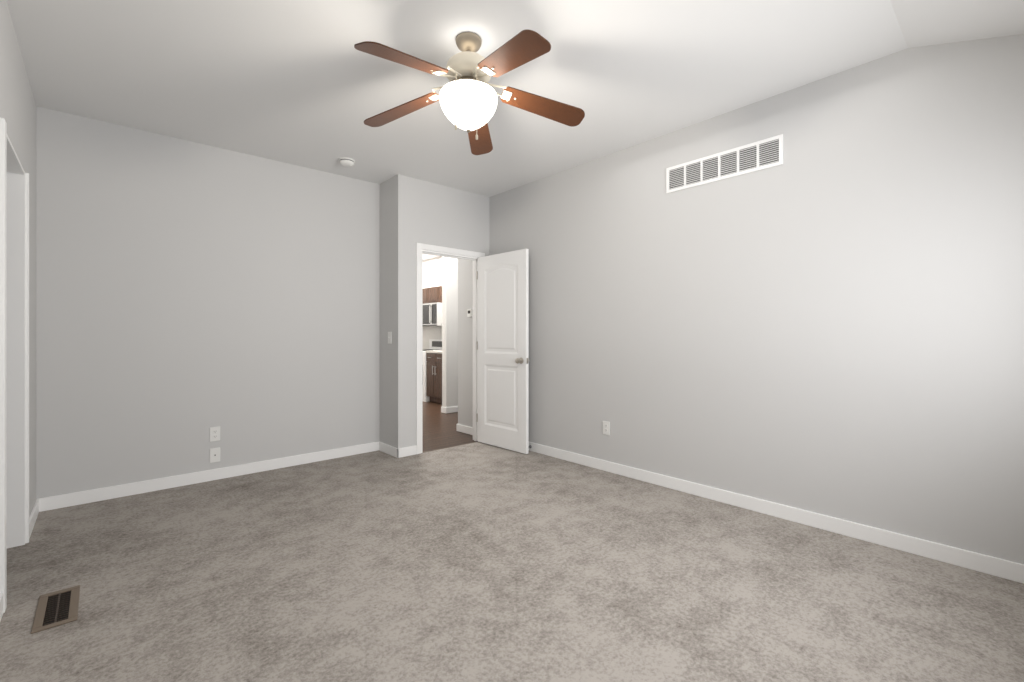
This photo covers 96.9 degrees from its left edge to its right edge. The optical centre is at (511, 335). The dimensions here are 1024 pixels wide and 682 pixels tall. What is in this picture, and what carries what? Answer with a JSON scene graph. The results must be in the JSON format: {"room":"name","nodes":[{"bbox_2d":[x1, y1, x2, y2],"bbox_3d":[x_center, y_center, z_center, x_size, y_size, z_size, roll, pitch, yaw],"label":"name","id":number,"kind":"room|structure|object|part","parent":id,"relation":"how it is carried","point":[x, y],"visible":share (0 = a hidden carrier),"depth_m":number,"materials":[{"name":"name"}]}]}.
{"room":"empty bedroom","nodes":[
{"label":"empty bedroom","id":0,"kind":"room"},
{"bbox_2d":[0,0,35,516],"bbox_3d":[-1.538,-0.211,1.134,0.115,2.800,5.075,0,0,-42],"label":"wall","id":1,"kind":"structure","parent":0,"point":[17,108],"depth_m":2.65,"materials":[{"name":"grey paint"}]},
{"bbox_2d":[0,593,2,620],"bbox_3d":[-1.030,1.144,0.671,0.016,0.090,3.418,0,0,-42],"label":"baseboard","id":2,"kind":"structure","parent":1,"relation":"attached to","point":[1,594],"depth_m":1.90,"materials":[{"name":"white wood"}]},
{"bbox_2d":[0,118,28,612],"bbox_3d":[-2.524,0.131,2.234,0.132,2.117,0.903,0,0,-42],"label":"door frame","id":3,"kind":"structure","parent":1,"relation":"attached to","point":[15,354],"depth_m":2.55,"materials":[{"name":"white wood"}]},
{"bbox_2d":[29,498,43,538],"bbox_3d":[-2.975,1.144,2.817,0.013,0.090,0.569,0,0,-42],"label":"baseboard","id":4,"kind":"structure","parent":1,"relation":"attached to","point":[38,507],"depth_m":2.89,"materials":[{"name":"white wood"}]},
{"bbox_2d":[36,106,379,498],"bbox_3d":[-2.324,-0.211,3.922,2.692,2.800,0.115,0,0,-42],"label":"wall","id":5,"kind":"structure","parent":0,"point":[189,294],"depth_m":3.62,"materials":[{"name":"grey paint"}]},
{"bbox_2d":[44,441,379,510],"bbox_3d":[-2.280,1.144,3.874,2.462,0.090,0.016,0,0,-42],"label":"baseboard","id":6,"kind":"structure","parent":5,"relation":"attached to","point":[100,494],"depth_m":3.63,"materials":[{"name":"white wood"}]},
{"bbox_2d":[210,447,219,462],"bbox_3d":[-2.442,0.985,3.733,0.072,0.116,0.008,0,0,-42],"label":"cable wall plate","id":7,"kind":"object","parent":5,"relation":"attached to","point":[214,454],"visible":1,"depth_m":3.73,"materials":[{"name":"white plastic"}]},
{"bbox_2d":[210,426,219,441],"bbox_3d":[-2.442,0.812,3.733,0.072,0.116,0.008,0,0,-42],"label":"electrical outlet","id":8,"kind":"object","parent":5,"relation":"attached to","point":[214,433],"visible":1,"depth_m":3.73,"materials":[{"name":"white plastic"}]},
{"bbox_2d":[380,174,408,447],"bbox_3d":[-1.197,-0.211,4.597,0.115,2.800,0.398,0,0,-42],"label":"wall","id":9,"kind":"structure","parent":0,"point":[394,307],"depth_m":4.48,"materials":[{"name":"grey paint"}]},
{"bbox_2d":[388,332,391,343],"bbox_3d":[-1.226,0.024,4.529,0.019,0.116,0.072,0,0,-42],"label":"light switch","id":10,"kind":"object","parent":9,"relation":"attached to","point":[389,337],"visible":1,"depth_m":4.52,"materials":[{"name":"white plastic"}]},
{"bbox_2d":[380,442,399,457],"bbox_3d":[-1.227,1.144,4.534,0.013,0.090,0.371,0,0,-42],"label":"baseboard","id":11,"kind":"structure","parent":9,"relation":"attached to","point":[385,448],"depth_m":4.50,"materials":[{"name":"white wood"}]},
{"bbox_2d":[423,254,439,259],"bbox_3d":[-1.637,-1.611,7.169,2.915,0.120,4.803,0,0,-42],"label":"ceiling","id":12,"kind":"structure","parent":0,"point":[426,256],"depth_m":8.94,"materials":[{"name":"white paint"}]},
{"bbox_2d":[423,256,440,348],"bbox_3d":[-0.599,-0.181,8.108,0.115,2.740,4.803,0,0,-42],"label":"wall","id":13,"kind":"structure","parent":0,"point":[431,267],"depth_m":9.15,"materials":[{"name":"white paint"}]},
{"bbox_2d":[423,302,426,325],"bbox_3d":[-1.551,-0.388,8.772,0.404,0.425,0.535,0,0,-42],"label":"upper cabinet","id":14,"kind":"object","parent":13,"relation":"attached to","point":[424,303],"depth_m":8.59,"materials":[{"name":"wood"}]},
{"bbox_2d":[423,302,441,326],"bbox_3d":[-1.487,-0.389,8.678,0.435,0.425,0.760,0,0,-42],"label":"microwave","id":15,"kind":"object","parent":14,"relation":"in","point":[432,311],"depth_m":8.38,"materials":[{"name":"white"}]},
{"bbox_2d":[423,288,426,301],"bbox_3d":[-1.585,-0.755,8.846,0.355,0.303,0.380,0,0,-42],"label":"upper cabinet","id":16,"kind":"object","parent":13,"relation":"attached to","point":[424,289],"depth_m":8.67,"materials":[{"name":"brown wood"}]},
{"bbox_2d":[427,302,441,325],"bbox_3d":[-1.326,-0.388,8.500,0.435,0.425,0.280,0,0,-42],"label":"upper cabinet","id":17,"kind":"object","parent":13,"relation":"attached to","point":[434,309],"depth_m":8.34,"materials":[{"name":"white wood"}]},
{"bbox_2d":[427,286,441,301],"bbox_3d":[-1.330,-0.755,8.564,0.355,0.303,0.380,0,0,-42],"label":"upper cabinet","id":18,"kind":"object","parent":13,"relation":"attached to","point":[434,294],"depth_m":8.42,"materials":[{"name":"brown wood"}]},
{"bbox_2d":[409,177,488,445],"bbox_3d":[-0.677,-0.211,4.876,1.030,2.800,0.115,0,0,-42],"label":"wall","id":19,"kind":"structure","parent":0,"point":[444,216],"depth_m":4.70,"materials":[{"name":"grey paint"}]},
{"bbox_2d":[416,243,484,453],"bbox_3d":[-0.676,0.160,4.877,0.758,2.058,0.117,0,0,-42],"label":"door frame","id":20,"kind":"structure","parent":19,"relation":"in","point":[475,341],"depth_m":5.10,"materials":[{"name":"white wood"}]},
{"bbox_2d":[478,249,528,453],"bbox_3d":[-0.107,0.159,4.786,0.035,2.040,0.745,0,0,-44],"label":"door leaf","id":21,"kind":"structure","parent":20,"relation":"attached to","point":[503,345],"depth_m":4.74,"materials":[{"name":"white wood"}]},
{"bbox_2d":[515,357,529,363],"bbox_3d":[0.117,0.254,4.554,0.173,0.064,0.103,0,0,-42],"label":"door knob","id":22,"kind":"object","parent":21,"relation":"attached to","point":[519,360],"depth_m":4.52,"materials":[{"name":"silver metal"}]},
{"bbox_2d":[441,256,457,406],"bbox_3d":[-0.659,-0.181,7.304,1.025,2.740,0.115,0,0,-42],"label":"wall","id":23,"kind":"structure","parent":0,"point":[442,271],"depth_m":6.98,"materials":[{"name":"white paint"}]},
{"bbox_2d":[445,406,457,412],"bbox_3d":[-0.617,1.144,7.257,1.053,0.090,0.016,0,0,-42],"label":"baseboard","id":24,"kind":"structure","parent":23,"relation":"attached to","point":[447,409],"depth_m":6.97,"materials":[{"name":"white wood"}]},
{"bbox_2d":[423,401,477,452],"bbox_3d":[-1.595,1.241,7.208,2.800,0.096,4.801,0,0,-42],"label":"floor","id":25,"kind":"structure","parent":0,"point":[440,431],"depth_m":5.69,"materials":[{"name":"brown wood"}]},
{"bbox_2d":[423,350,426,401],"bbox_3d":[-1.568,0.737,8.605,0.654,0.905,0.760,0,0,-42],"label":"panel","id":26,"kind":"object","parent":25,"relation":"on","point":[424,351],"depth_m":8.12,"materials":[{"name":"white wood"}]},
{"bbox_2d":[423,339,441,403],"bbox_3d":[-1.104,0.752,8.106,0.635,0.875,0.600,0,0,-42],"label":"base cabinet","id":27,"kind":"object","parent":25,"relation":"on","point":[432,354],"depth_m":7.92,"materials":[{"name":"brown wood"}]},
{"bbox_2d":[427,350,441,353],"bbox_3d":[-1.098,0.294,8.096,0.640,0.038,0.619,0,0,-42],"label":"countertop","id":28,"kind":"structure","parent":27,"relation":"on","point":[428,351],"depth_m":7.97,"materials":[{"name":"white stone"}]},
{"bbox_2d":[0,442,1023,681],"bbox_3d":[-0.197,1.239,2.425,3.837,0.100,5.190,0,0,-42],"label":"floor","id":29,"kind":"structure","parent":0,"point":[477,562],"depth_m":2.13,"materials":[{"name":"grey carpet"}]},
{"bbox_2d":[31,585,79,633],"bbox_3d":[-1.979,1.185,1.978,0.134,0.007,0.350,0,0,-42],"label":"floor vent","id":30,"kind":"object","parent":29,"relation":"in","point":[57,608],"visible":1,"depth_m":1.96,"materials":[{"name":"brown metal"}]},
{"bbox_2d":[7,0,1023,196],"bbox_3d":[-0.197,-1.478,2.425,3.837,0.520,5.190,0,0,-42],"label":"ceiling","id":31,"kind":"structure","parent":0,"point":[305,83],"depth_m":2.61,"materials":[{"name":"white paint"}]},
{"bbox_2d":[338,157,354,166],"bbox_3d":[-1.473,-1.536,4.049,0.144,0.048,0.144,0,0,-42],"label":"smoke detector","id":32,"kind":"object","parent":31,"relation":"attached to","point":[346,162],"visible":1,"depth_m":4.01,"materials":[{"name":"white plastic"}]},
{"bbox_2d":[354,30,584,154],"bbox_3d":[-0.233,-1.263,2.360,1.236,0.592,1.237,0,0,-42],"label":"fan","id":33,"kind":"object","parent":31,"relation":"hanging from","point":[467,97],"visible":1,"depth_m":2.31,"materials":[{"name":"brown wood"}]},
{"bbox_3d":[-0.229,-1.395,2.396,0.240,0.116,0.240,0,0,-42],"label":"motor","id":34,"kind":"part","parent":33,"relation":"part of","materials":[{"name":"beige"}]},
{"bbox_3d":[-0.229,-1.178,2.396,0.306,0.190,0.306,0,0,-42],"label":"lamp shade","id":35,"kind":"part","parent":33,"relation":"part of","materials":[{"name":"white glass"}]},
{"bbox_2d":[458,34,1023,563],"bbox_3d":[1.148,-0.211,3.713,0.115,2.800,5.295,0,0,-42],"label":"wall","id":36,"kind":"structure","parent":0,"point":[826,318],"depth_m":2.81,"materials":[{"name":"grey paint"}]},
{"bbox_2d":[457,424,472,434],"bbox_3d":[-0.517,1.144,5.457,0.013,0.090,0.500,0,0,-42],"label":"baseboard","id":37,"kind":"structure","parent":36,"relation":"attached to","point":[464,429],"depth_m":5.51,"materials":[{"name":"white wood"}]},
{"bbox_2d":[467,309,471,316],"bbox_3d":[-0.506,-0.266,5.436,0.024,0.090,0.080,0,0,-42],"label":"thermostat","id":38,"kind":"object","parent":36,"relation":"attached to","point":[469,312],"visible":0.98,"depth_m":5.42,"materials":[{"name":"white plastic"}]},
{"bbox_2d":[603,421,609,434],"bbox_3d":[0.825,0.812,3.978,0.008,0.116,0.072,0,0,-42],"label":"electrical outlet","id":39,"kind":"object","parent":36,"relation":"attached to","point":[606,427],"visible":1,"depth_m":3.97,"materials":[{"name":"white plastic"}]},
{"bbox_2d":[666,134,782,192],"bbox_3d":[1.484,-1.208,3.250,0.013,0.195,0.817,0,0,-42],"label":"air vent","id":40,"kind":"object","parent":36,"relation":"in","point":[755,156],"visible":1,"depth_m":3.21,"materials":[{"name":"white metal"}]},
{"bbox_2d":[529,442,1023,583],"bbox_3d":[1.260,1.144,3.475,0.037,0.090,4.562,0,0,-42],"label":"baseboard","id":41,"kind":"structure","parent":36,"relation":"attached to","point":[997,567],"depth_m":2.78,"materials":[{"name":"white wood"}]}
]}

